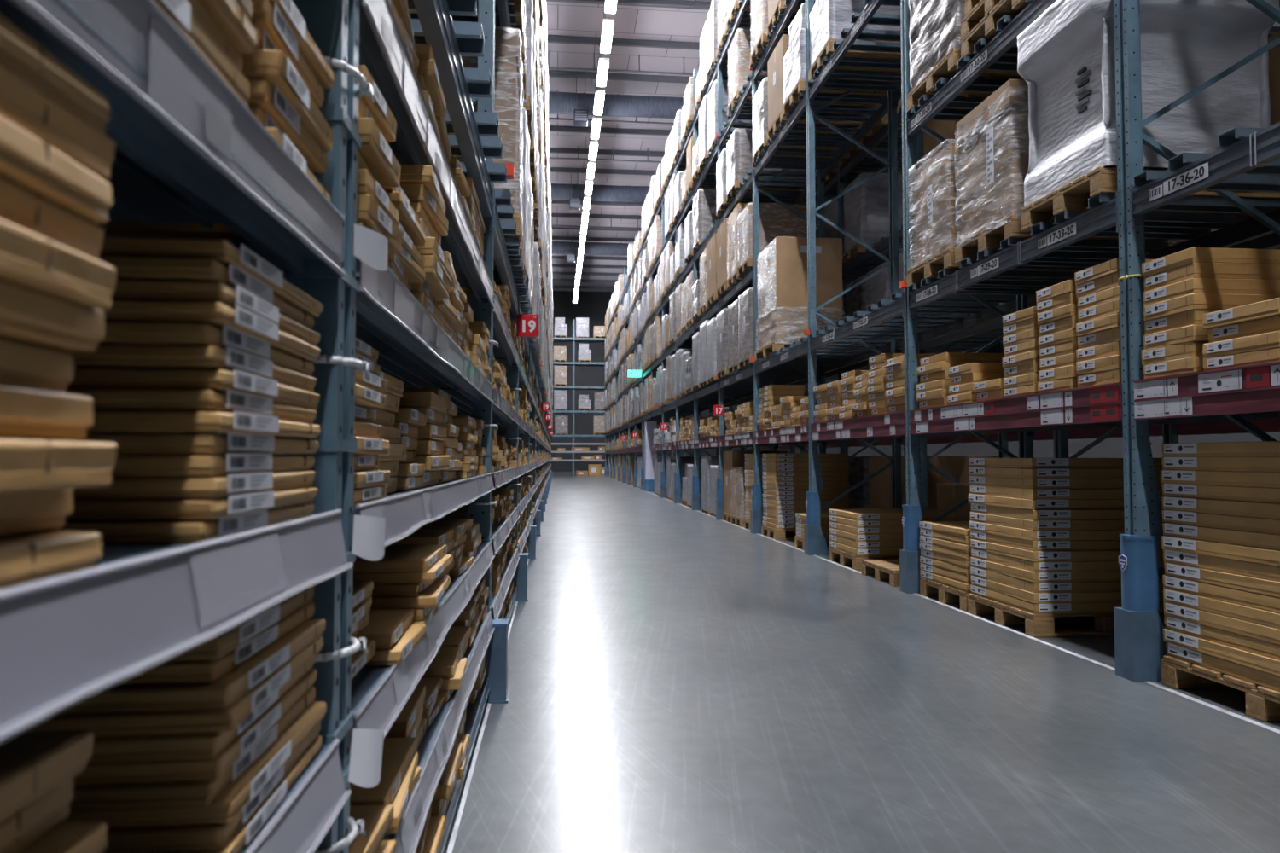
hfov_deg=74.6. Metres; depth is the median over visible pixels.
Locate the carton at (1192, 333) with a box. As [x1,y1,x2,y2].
[1143,325,1209,349]
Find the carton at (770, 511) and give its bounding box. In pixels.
[762,507,828,515]
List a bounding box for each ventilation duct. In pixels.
[548,91,683,118]
[550,183,650,202]
[551,241,628,255]
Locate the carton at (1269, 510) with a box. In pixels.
[1161,496,1279,519]
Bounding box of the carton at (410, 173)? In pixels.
[399,163,445,215]
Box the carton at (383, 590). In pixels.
[370,568,447,596]
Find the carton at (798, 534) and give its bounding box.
[796,531,829,541]
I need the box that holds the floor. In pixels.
[452,471,1279,852]
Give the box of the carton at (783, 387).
[764,384,804,391]
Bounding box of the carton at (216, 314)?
[97,300,319,361]
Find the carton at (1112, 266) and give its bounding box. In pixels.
[1074,257,1154,285]
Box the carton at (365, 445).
[272,436,389,454]
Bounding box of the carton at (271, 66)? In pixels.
[238,49,334,151]
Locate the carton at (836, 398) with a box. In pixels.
[829,394,842,402]
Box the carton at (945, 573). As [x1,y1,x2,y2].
[919,563,971,584]
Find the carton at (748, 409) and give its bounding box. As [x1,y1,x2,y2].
[741,407,753,413]
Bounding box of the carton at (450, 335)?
[448,331,459,347]
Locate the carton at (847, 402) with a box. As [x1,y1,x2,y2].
[842,398,855,406]
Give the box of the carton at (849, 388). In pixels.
[840,384,855,393]
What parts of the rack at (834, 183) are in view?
price rail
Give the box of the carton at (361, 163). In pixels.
[357,150,376,181]
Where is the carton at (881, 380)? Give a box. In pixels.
[866,376,886,387]
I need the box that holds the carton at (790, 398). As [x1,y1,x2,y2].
[779,395,808,404]
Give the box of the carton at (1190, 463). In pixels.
[1162,456,1279,472]
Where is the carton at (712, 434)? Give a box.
[709,431,716,436]
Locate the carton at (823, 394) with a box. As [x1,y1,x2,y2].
[815,390,827,399]
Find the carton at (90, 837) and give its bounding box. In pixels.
[19,821,107,852]
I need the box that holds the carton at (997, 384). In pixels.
[973,378,1004,392]
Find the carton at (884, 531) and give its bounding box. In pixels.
[829,522,902,535]
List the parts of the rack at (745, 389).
price rail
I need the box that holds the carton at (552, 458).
[551,457,562,459]
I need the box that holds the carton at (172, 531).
[29,503,314,543]
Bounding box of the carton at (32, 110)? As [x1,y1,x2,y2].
[0,63,116,180]
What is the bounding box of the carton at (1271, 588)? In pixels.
[1163,563,1279,597]
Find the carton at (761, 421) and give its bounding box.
[756,418,765,424]
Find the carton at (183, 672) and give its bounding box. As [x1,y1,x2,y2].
[113,600,314,686]
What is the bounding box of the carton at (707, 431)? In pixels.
[705,429,711,433]
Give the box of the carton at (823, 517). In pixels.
[795,512,830,522]
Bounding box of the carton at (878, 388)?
[866,384,885,394]
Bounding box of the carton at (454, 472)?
[453,471,456,479]
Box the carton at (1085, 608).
[970,584,1163,614]
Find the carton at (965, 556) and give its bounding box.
[919,542,971,560]
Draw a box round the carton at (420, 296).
[410,291,442,330]
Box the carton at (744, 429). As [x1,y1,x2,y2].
[742,426,749,432]
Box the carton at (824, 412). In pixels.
[813,409,830,417]
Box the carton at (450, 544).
[443,539,454,552]
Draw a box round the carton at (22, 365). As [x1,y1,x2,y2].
[0,337,73,393]
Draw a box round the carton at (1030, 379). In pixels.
[1003,372,1039,389]
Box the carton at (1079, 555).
[970,539,1163,562]
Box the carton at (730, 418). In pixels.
[724,416,736,421]
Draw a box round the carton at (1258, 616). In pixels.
[1163,588,1279,629]
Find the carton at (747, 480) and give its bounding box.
[744,478,754,483]
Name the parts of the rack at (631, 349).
price rail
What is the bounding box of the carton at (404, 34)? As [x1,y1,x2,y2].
[388,0,407,48]
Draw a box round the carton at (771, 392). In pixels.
[764,389,804,397]
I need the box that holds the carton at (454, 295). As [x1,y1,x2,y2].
[448,287,464,312]
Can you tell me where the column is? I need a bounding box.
[644,420,657,491]
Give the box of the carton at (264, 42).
[250,20,278,50]
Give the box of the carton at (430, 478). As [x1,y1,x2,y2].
[419,470,440,487]
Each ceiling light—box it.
[573,291,578,297]
[574,265,579,291]
[575,256,580,285]
[576,224,582,262]
[576,240,581,271]
[576,270,581,278]
[578,244,584,254]
[579,233,586,244]
[580,222,587,233]
[581,174,588,222]
[582,157,591,209]
[584,150,593,194]
[586,161,595,178]
[587,115,598,160]
[590,84,601,139]
[593,89,605,115]
[596,4,609,86]
[599,12,614,52]
[604,0,616,13]
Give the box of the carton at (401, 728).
[384,686,425,738]
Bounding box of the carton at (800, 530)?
[796,527,830,536]
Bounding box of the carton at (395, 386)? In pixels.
[378,371,403,397]
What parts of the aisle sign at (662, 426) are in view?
panel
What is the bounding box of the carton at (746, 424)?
[743,422,750,427]
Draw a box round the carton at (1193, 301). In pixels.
[1143,293,1279,320]
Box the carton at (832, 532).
[829,528,903,541]
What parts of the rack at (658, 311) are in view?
price rail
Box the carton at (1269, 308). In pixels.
[1202,297,1279,329]
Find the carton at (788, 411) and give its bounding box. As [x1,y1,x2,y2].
[783,408,792,415]
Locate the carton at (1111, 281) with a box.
[1076,272,1119,298]
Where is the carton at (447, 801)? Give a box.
[430,771,458,816]
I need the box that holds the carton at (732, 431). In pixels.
[730,429,735,433]
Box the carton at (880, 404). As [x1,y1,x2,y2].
[868,399,890,409]
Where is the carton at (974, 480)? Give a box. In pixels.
[968,476,1166,488]
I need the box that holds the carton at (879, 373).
[867,368,885,379]
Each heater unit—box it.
[566,253,575,262]
[569,173,579,209]
[573,70,587,126]
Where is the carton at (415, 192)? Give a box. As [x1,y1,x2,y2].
[399,182,448,236]
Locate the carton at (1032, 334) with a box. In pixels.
[1002,329,1040,347]
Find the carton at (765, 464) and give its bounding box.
[762,462,848,467]
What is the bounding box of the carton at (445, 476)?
[439,471,453,482]
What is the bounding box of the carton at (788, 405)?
[782,401,800,409]
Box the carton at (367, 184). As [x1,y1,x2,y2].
[357,168,399,226]
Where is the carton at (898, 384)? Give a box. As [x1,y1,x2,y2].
[885,378,919,390]
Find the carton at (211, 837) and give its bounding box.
[102,721,320,852]
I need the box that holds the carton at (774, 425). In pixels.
[771,421,780,428]
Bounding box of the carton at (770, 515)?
[762,512,796,519]
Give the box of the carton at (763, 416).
[757,413,765,419]
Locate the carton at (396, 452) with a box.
[367,443,407,460]
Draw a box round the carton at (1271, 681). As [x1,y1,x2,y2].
[1165,642,1279,692]
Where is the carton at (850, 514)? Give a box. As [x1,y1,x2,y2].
[828,508,954,520]
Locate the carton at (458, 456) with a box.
[449,452,462,460]
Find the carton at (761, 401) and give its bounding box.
[759,398,764,404]
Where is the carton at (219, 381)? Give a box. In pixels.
[65,367,319,409]
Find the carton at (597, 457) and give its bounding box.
[593,455,602,459]
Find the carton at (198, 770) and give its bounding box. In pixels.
[72,669,316,786]
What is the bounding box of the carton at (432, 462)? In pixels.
[399,455,449,471]
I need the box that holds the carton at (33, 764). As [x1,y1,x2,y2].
[0,729,93,823]
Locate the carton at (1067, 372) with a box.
[1038,365,1077,382]
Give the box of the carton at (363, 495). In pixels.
[353,485,387,506]
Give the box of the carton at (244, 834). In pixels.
[157,735,322,852]
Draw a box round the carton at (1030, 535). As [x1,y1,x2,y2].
[968,520,1161,541]
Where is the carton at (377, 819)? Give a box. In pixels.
[349,804,393,852]
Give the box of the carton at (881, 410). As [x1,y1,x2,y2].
[871,407,888,415]
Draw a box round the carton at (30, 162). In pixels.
[0,115,112,223]
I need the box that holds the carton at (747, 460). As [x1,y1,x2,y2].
[744,458,754,462]
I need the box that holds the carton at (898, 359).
[886,354,937,367]
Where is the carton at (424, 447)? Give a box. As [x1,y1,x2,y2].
[407,440,444,455]
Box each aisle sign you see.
[510,314,538,337]
[541,402,549,411]
[544,413,551,420]
[546,424,552,429]
[632,432,637,437]
[659,423,671,430]
[713,405,730,415]
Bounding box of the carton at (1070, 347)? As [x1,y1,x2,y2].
[1039,341,1078,359]
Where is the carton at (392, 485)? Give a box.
[381,476,397,494]
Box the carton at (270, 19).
[249,0,324,107]
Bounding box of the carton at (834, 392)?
[827,387,842,396]
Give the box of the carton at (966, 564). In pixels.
[920,549,970,568]
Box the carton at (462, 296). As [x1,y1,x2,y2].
[454,280,466,302]
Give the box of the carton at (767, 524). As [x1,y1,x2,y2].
[762,520,796,529]
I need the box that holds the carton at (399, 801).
[384,752,418,834]
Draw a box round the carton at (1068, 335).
[1038,328,1079,348]
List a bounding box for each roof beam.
[546,0,711,10]
[546,34,699,50]
[547,69,690,83]
[549,125,671,135]
[549,147,665,157]
[549,167,657,175]
[551,199,644,206]
[551,213,641,219]
[551,225,641,231]
[551,255,628,260]
[552,236,634,242]
[552,263,628,268]
[552,271,628,276]
[552,279,617,283]
[552,285,615,289]
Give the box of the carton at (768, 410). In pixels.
[763,407,772,413]
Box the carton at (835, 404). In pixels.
[830,401,842,408]
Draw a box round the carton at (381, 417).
[366,408,395,427]
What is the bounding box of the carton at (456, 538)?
[452,529,465,542]
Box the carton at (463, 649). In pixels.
[459,639,468,658]
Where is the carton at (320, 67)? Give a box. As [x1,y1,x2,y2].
[268,0,334,89]
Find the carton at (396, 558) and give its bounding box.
[352,544,446,572]
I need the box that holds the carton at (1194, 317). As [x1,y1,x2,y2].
[1144,309,1222,335]
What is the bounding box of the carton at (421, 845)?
[416,804,431,852]
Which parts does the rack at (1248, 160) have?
price rail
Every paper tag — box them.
[348,728,383,788]
[352,514,385,560]
[353,223,387,270]
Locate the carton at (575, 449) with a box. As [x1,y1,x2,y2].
[571,448,589,451]
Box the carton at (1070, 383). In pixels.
[1037,378,1077,393]
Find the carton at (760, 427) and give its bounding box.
[758,424,766,430]
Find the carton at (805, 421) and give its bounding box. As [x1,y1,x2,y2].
[802,417,808,424]
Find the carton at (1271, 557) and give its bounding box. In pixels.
[1161,535,1279,566]
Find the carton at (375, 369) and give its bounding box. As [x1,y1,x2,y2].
[354,352,380,376]
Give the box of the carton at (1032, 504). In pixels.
[968,494,1162,510]
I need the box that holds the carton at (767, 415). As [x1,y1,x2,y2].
[765,412,773,418]
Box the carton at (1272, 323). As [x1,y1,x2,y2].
[1207,314,1279,343]
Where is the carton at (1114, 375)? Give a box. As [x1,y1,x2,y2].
[1076,368,1121,388]
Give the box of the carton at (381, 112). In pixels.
[358,64,396,142]
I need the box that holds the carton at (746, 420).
[743,417,750,422]
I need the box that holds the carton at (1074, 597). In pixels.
[970,575,1163,603]
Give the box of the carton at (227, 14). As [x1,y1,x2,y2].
[198,0,256,53]
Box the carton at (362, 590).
[352,581,373,609]
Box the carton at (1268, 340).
[1202,331,1279,358]
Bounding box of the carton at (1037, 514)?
[970,503,1163,520]
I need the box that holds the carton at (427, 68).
[416,59,446,116]
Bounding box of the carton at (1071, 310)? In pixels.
[1037,303,1078,325]
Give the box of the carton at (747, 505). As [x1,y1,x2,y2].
[744,502,751,508]
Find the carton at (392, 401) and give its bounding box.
[379,392,400,413]
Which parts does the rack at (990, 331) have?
price rail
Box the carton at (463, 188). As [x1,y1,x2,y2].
[450,168,470,197]
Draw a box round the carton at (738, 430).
[735,427,742,433]
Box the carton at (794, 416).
[790,412,802,419]
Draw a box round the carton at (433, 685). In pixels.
[416,677,442,709]
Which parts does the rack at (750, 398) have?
price rail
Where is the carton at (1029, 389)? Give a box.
[1003,384,1038,397]
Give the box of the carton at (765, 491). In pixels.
[762,489,849,496]
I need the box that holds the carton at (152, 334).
[98,321,314,376]
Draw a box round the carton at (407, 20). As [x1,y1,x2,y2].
[401,5,416,53]
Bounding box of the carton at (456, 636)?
[440,626,471,651]
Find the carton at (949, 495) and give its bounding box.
[936,482,971,521]
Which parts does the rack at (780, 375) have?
price rail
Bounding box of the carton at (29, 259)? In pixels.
[0,218,116,308]
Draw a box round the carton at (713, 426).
[710,424,727,428]
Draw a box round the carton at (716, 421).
[711,419,725,424]
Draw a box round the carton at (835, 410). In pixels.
[827,407,839,415]
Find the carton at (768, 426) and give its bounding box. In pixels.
[766,423,772,429]
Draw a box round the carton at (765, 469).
[762,467,849,472]
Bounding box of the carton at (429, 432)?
[413,424,447,441]
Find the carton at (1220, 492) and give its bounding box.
[1161,483,1279,503]
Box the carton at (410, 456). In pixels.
[398,450,415,463]
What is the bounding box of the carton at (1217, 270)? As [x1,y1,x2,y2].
[1144,262,1279,291]
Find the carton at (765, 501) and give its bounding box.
[762,498,849,506]
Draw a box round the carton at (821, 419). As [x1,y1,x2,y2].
[814,416,830,423]
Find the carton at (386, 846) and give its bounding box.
[377,840,395,852]
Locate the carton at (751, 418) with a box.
[749,416,753,421]
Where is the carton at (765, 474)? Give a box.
[762,471,849,477]
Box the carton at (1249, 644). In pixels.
[1164,615,1279,660]
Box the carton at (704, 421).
[699,418,708,423]
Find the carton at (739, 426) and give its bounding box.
[737,423,743,428]
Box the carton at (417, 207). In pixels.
[409,202,441,247]
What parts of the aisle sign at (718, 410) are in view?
panel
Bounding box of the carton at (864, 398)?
[855,395,868,404]
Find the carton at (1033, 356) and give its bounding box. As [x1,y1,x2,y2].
[1002,350,1040,367]
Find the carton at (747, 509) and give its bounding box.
[744,506,763,514]
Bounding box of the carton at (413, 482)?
[395,476,422,490]
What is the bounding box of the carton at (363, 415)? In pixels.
[354,406,373,424]
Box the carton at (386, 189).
[381,186,422,227]
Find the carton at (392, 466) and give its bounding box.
[369,460,399,477]
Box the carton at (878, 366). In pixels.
[869,360,886,372]
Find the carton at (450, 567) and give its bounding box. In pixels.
[447,558,454,572]
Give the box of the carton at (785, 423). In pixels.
[780,419,791,427]
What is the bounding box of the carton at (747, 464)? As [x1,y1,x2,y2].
[744,462,754,466]
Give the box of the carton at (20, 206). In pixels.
[0,175,104,261]
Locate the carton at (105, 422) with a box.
[86,410,320,437]
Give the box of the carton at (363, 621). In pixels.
[351,611,369,635]
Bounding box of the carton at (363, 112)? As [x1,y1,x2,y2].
[358,97,383,135]
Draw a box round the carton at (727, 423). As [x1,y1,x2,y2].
[725,420,731,425]
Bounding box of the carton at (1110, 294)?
[1077,285,1119,310]
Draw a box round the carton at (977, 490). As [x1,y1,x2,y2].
[969,485,1165,499]
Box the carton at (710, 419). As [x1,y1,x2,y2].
[707,417,724,421]
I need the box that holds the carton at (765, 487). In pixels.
[762,484,849,491]
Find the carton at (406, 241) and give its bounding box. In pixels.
[397,223,424,269]
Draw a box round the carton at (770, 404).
[763,401,779,407]
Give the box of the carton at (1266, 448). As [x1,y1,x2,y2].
[1161,441,1279,456]
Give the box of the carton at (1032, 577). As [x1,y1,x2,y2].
[970,557,1164,582]
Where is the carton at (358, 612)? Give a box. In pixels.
[351,596,372,628]
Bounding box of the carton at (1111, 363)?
[1076,354,1121,375]
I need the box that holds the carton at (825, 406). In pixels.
[814,403,830,411]
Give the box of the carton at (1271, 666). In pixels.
[1162,628,1279,676]
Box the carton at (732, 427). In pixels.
[730,424,737,429]
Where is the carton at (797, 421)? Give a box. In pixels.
[791,418,802,425]
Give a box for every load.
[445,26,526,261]
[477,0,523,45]
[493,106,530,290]
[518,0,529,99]
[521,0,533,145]
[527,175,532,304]
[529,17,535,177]
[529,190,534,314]
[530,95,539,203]
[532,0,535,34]
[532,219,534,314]
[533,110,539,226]
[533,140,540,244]
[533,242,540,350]
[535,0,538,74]
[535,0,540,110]
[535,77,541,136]
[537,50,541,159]
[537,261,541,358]
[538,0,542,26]
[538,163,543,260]
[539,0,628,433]
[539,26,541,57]
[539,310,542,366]
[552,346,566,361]
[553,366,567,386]
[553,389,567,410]
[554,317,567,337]
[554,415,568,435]
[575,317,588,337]
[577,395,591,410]
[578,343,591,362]
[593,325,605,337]
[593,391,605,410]
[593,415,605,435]
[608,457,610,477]
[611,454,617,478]
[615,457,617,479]
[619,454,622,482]
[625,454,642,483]
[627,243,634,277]
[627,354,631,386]
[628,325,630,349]
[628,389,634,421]
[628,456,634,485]
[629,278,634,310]
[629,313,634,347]
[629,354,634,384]
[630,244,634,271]
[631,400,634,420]
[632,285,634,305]
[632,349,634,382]
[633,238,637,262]
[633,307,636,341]
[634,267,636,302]
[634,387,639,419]
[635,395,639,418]
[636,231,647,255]
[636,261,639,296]
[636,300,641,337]
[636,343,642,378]
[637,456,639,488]
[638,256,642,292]
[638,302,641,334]
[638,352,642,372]
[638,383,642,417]
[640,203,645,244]
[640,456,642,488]
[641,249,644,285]
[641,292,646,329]
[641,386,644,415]
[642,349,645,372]
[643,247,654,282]
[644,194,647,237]
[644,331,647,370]
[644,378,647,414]
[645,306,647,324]
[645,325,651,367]
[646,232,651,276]
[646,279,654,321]
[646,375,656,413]
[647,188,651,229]
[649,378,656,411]
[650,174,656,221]
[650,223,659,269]
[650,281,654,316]
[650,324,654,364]
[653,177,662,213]
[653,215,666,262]
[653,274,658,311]
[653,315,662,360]
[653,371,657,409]
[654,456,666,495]
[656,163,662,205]
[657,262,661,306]
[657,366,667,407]
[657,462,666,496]
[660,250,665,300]
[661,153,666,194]
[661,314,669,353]
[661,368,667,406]
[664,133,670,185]
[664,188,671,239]
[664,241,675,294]
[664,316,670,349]
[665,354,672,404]
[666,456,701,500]
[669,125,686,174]
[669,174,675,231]
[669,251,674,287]
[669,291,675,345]
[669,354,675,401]
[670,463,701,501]
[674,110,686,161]
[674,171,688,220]
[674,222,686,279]
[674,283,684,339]
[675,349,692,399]
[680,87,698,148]
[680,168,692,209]
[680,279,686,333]
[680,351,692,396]
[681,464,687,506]
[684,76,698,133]
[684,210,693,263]
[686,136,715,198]
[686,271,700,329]
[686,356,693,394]
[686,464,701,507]
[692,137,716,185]
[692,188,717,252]
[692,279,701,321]
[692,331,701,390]
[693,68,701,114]
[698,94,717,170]
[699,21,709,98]
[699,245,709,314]
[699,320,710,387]
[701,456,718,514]
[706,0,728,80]
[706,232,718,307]
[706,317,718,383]
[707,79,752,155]
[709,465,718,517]
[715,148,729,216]
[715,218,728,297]
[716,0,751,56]
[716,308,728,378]
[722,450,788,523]
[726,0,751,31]
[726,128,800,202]
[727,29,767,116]
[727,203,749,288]
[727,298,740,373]
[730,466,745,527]
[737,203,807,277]
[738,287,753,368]
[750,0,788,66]
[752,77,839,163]
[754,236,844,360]
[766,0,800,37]
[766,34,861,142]
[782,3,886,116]
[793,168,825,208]
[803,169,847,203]
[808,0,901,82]
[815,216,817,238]
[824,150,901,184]
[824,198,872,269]
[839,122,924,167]
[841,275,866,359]
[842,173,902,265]
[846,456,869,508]
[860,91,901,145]
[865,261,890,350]
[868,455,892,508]
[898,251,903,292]
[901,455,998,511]
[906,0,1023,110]
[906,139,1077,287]
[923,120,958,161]
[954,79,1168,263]
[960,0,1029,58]
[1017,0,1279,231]
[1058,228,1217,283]
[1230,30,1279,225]
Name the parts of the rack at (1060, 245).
price rail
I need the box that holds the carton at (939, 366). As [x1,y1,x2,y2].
[916,360,1001,376]
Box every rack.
[0,0,374,852]
[104,0,514,852]
[409,0,529,626]
[470,173,536,558]
[494,210,542,535]
[500,85,543,521]
[517,385,546,511]
[529,395,546,504]
[543,411,547,498]
[545,411,548,494]
[546,420,549,490]
[546,420,550,488]
[548,429,551,482]
[549,430,552,479]
[551,320,622,476]
[604,330,625,476]
[606,322,627,477]
[610,313,634,478]
[613,303,639,479]
[617,292,642,481]
[622,267,642,482]
[627,264,661,484]
[633,234,671,487]
[640,224,682,490]
[649,197,693,456]
[660,157,715,498]
[674,120,739,503]
[691,61,772,510]
[709,401,771,450]
[715,0,819,519]
[729,395,804,453]
[749,0,891,534]
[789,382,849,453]
[790,147,905,482]
[803,0,1018,555]
[839,105,1008,509]
[899,0,1279,593]
[919,317,1178,458]
[1113,0,1279,682]
[1176,0,1279,435]
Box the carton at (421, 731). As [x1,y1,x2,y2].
[416,718,426,749]
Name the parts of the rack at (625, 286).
price rail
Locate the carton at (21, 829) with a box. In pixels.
[0,778,73,852]
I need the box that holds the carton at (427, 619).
[412,600,439,628]
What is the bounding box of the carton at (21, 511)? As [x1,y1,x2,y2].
[0,488,72,536]
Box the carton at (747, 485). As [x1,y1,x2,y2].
[744,482,762,488]
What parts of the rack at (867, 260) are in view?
price rail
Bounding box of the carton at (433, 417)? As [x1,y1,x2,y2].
[398,407,445,426]
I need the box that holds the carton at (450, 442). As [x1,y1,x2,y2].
[443,436,458,448]
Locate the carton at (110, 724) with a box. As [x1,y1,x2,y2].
[24,635,322,737]
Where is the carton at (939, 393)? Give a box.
[916,389,948,401]
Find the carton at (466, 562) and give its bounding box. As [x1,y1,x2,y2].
[448,557,473,576]
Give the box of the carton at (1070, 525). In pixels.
[969,512,1166,530]
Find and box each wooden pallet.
[744,519,792,532]
[761,524,796,540]
[794,535,829,551]
[828,546,899,570]
[861,559,900,587]
[919,577,994,611]
[967,593,1165,637]
[1161,655,1279,721]
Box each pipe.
[547,50,692,75]
[548,114,674,124]
[549,145,662,162]
[551,199,643,204]
[551,218,641,229]
[560,0,709,8]
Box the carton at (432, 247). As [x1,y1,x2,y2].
[416,237,452,283]
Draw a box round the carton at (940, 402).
[919,397,948,408]
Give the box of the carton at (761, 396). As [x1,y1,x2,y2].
[758,392,764,399]
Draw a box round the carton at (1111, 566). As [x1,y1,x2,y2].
[971,547,1164,572]
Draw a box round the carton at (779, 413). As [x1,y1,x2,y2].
[772,410,783,417]
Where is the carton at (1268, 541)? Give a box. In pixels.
[1162,523,1279,550]
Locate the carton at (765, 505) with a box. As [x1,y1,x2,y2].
[762,502,849,510]
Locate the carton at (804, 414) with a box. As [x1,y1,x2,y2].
[799,410,808,418]
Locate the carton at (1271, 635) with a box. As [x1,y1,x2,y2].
[1163,602,1279,645]
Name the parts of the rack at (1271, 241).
price rail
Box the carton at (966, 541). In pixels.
[919,528,971,545]
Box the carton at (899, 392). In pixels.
[884,387,904,398]
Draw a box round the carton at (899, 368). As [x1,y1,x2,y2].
[885,362,920,375]
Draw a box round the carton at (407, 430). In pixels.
[393,422,418,438]
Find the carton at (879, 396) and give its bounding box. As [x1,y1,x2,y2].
[868,391,888,401]
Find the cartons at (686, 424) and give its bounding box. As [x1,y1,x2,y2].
[605,417,709,450]
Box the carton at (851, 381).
[839,377,855,386]
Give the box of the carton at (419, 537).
[389,529,453,545]
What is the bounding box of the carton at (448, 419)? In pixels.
[444,413,453,424]
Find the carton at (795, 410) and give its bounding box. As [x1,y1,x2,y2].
[792,406,802,413]
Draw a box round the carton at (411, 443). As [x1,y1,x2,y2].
[399,436,417,450]
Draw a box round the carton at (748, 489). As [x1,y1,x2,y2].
[744,486,762,492]
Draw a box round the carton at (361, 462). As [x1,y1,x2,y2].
[116,454,380,471]
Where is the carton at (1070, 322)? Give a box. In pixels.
[1039,316,1078,336]
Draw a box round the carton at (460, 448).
[447,442,464,452]
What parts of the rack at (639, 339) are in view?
price rail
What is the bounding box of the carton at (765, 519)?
[762,516,796,524]
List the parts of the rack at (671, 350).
price rail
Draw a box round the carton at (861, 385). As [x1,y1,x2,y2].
[855,380,866,389]
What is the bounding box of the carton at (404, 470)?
[396,463,424,477]
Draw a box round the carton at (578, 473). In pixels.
[576,471,587,476]
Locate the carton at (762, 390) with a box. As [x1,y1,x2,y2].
[758,387,764,394]
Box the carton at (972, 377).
[950,372,1004,386]
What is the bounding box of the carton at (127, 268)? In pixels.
[98,256,314,328]
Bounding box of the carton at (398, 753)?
[349,737,417,805]
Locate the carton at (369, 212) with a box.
[356,194,402,253]
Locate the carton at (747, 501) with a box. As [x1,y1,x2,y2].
[744,499,751,504]
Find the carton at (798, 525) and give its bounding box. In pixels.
[796,522,829,531]
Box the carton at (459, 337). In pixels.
[454,331,463,344]
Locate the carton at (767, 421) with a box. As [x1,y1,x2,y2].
[764,418,773,424]
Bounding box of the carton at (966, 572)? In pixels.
[919,556,970,576]
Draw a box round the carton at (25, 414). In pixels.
[0,385,93,439]
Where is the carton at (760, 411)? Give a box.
[758,408,764,414]
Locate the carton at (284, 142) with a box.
[264,127,330,201]
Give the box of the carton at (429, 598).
[370,576,450,610]
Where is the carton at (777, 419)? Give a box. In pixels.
[773,415,783,422]
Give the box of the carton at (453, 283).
[442,250,456,287]
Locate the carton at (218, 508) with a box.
[65,488,317,520]
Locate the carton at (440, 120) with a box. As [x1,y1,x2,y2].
[435,116,451,161]
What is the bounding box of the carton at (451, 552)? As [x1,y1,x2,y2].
[445,549,453,558]
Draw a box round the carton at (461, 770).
[458,748,467,779]
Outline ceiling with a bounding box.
[546,0,711,291]
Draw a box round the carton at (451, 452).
[442,448,455,459]
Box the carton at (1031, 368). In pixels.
[1003,362,1040,378]
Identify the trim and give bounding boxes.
[442,558,529,852]
[608,477,1279,733]
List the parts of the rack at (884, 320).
price rail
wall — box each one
[551,290,746,471]
[763,21,1279,458]
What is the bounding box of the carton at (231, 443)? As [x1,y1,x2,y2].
[19,433,319,454]
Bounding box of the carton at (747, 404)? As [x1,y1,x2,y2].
[743,402,753,408]
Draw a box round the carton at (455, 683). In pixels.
[439,657,467,690]
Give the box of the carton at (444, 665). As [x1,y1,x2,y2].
[421,646,460,678]
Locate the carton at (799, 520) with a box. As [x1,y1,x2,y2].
[796,517,829,527]
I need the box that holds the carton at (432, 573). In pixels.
[352,554,452,584]
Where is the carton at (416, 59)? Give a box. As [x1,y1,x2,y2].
[400,17,418,69]
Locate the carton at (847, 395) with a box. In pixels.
[842,391,855,400]
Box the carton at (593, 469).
[587,464,601,476]
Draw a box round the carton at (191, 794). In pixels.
[69,686,315,810]
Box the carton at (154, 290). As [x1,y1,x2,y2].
[111,279,320,347]
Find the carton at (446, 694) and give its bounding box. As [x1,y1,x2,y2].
[438,690,453,702]
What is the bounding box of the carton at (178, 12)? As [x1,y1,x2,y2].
[151,0,250,107]
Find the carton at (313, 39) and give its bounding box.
[305,27,320,52]
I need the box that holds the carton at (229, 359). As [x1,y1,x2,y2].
[68,344,316,392]
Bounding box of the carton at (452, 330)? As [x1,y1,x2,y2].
[450,322,455,337]
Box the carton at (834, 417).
[829,414,838,420]
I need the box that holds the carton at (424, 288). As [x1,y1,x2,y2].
[409,279,436,306]
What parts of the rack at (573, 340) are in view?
price rail, price rail, price rail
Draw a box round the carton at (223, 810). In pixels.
[58,701,326,828]
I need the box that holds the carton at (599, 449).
[597,447,605,451]
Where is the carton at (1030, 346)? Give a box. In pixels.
[1003,339,1039,357]
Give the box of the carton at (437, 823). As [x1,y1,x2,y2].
[422,815,445,852]
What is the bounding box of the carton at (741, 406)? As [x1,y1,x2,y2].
[737,404,743,409]
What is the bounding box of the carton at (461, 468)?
[452,461,463,471]
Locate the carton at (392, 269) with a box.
[387,264,398,278]
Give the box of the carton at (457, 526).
[417,518,472,535]
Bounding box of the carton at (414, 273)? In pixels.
[393,245,425,283]
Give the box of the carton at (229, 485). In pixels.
[72,471,315,499]
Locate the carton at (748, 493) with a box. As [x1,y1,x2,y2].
[744,490,763,495]
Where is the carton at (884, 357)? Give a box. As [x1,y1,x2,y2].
[868,353,904,365]
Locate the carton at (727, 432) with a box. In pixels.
[725,430,730,434]
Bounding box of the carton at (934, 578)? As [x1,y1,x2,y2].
[919,570,971,592]
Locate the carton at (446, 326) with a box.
[436,305,451,334]
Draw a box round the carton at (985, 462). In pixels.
[968,458,1162,468]
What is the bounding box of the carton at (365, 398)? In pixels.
[354,384,386,408]
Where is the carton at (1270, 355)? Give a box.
[1203,348,1279,371]
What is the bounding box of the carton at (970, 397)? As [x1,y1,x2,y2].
[947,392,977,405]
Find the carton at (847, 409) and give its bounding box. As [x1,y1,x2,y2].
[838,405,857,413]
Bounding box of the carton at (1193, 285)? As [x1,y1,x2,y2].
[1142,278,1279,306]
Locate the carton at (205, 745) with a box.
[87,656,314,762]
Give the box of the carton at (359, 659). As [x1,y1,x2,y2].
[351,640,375,679]

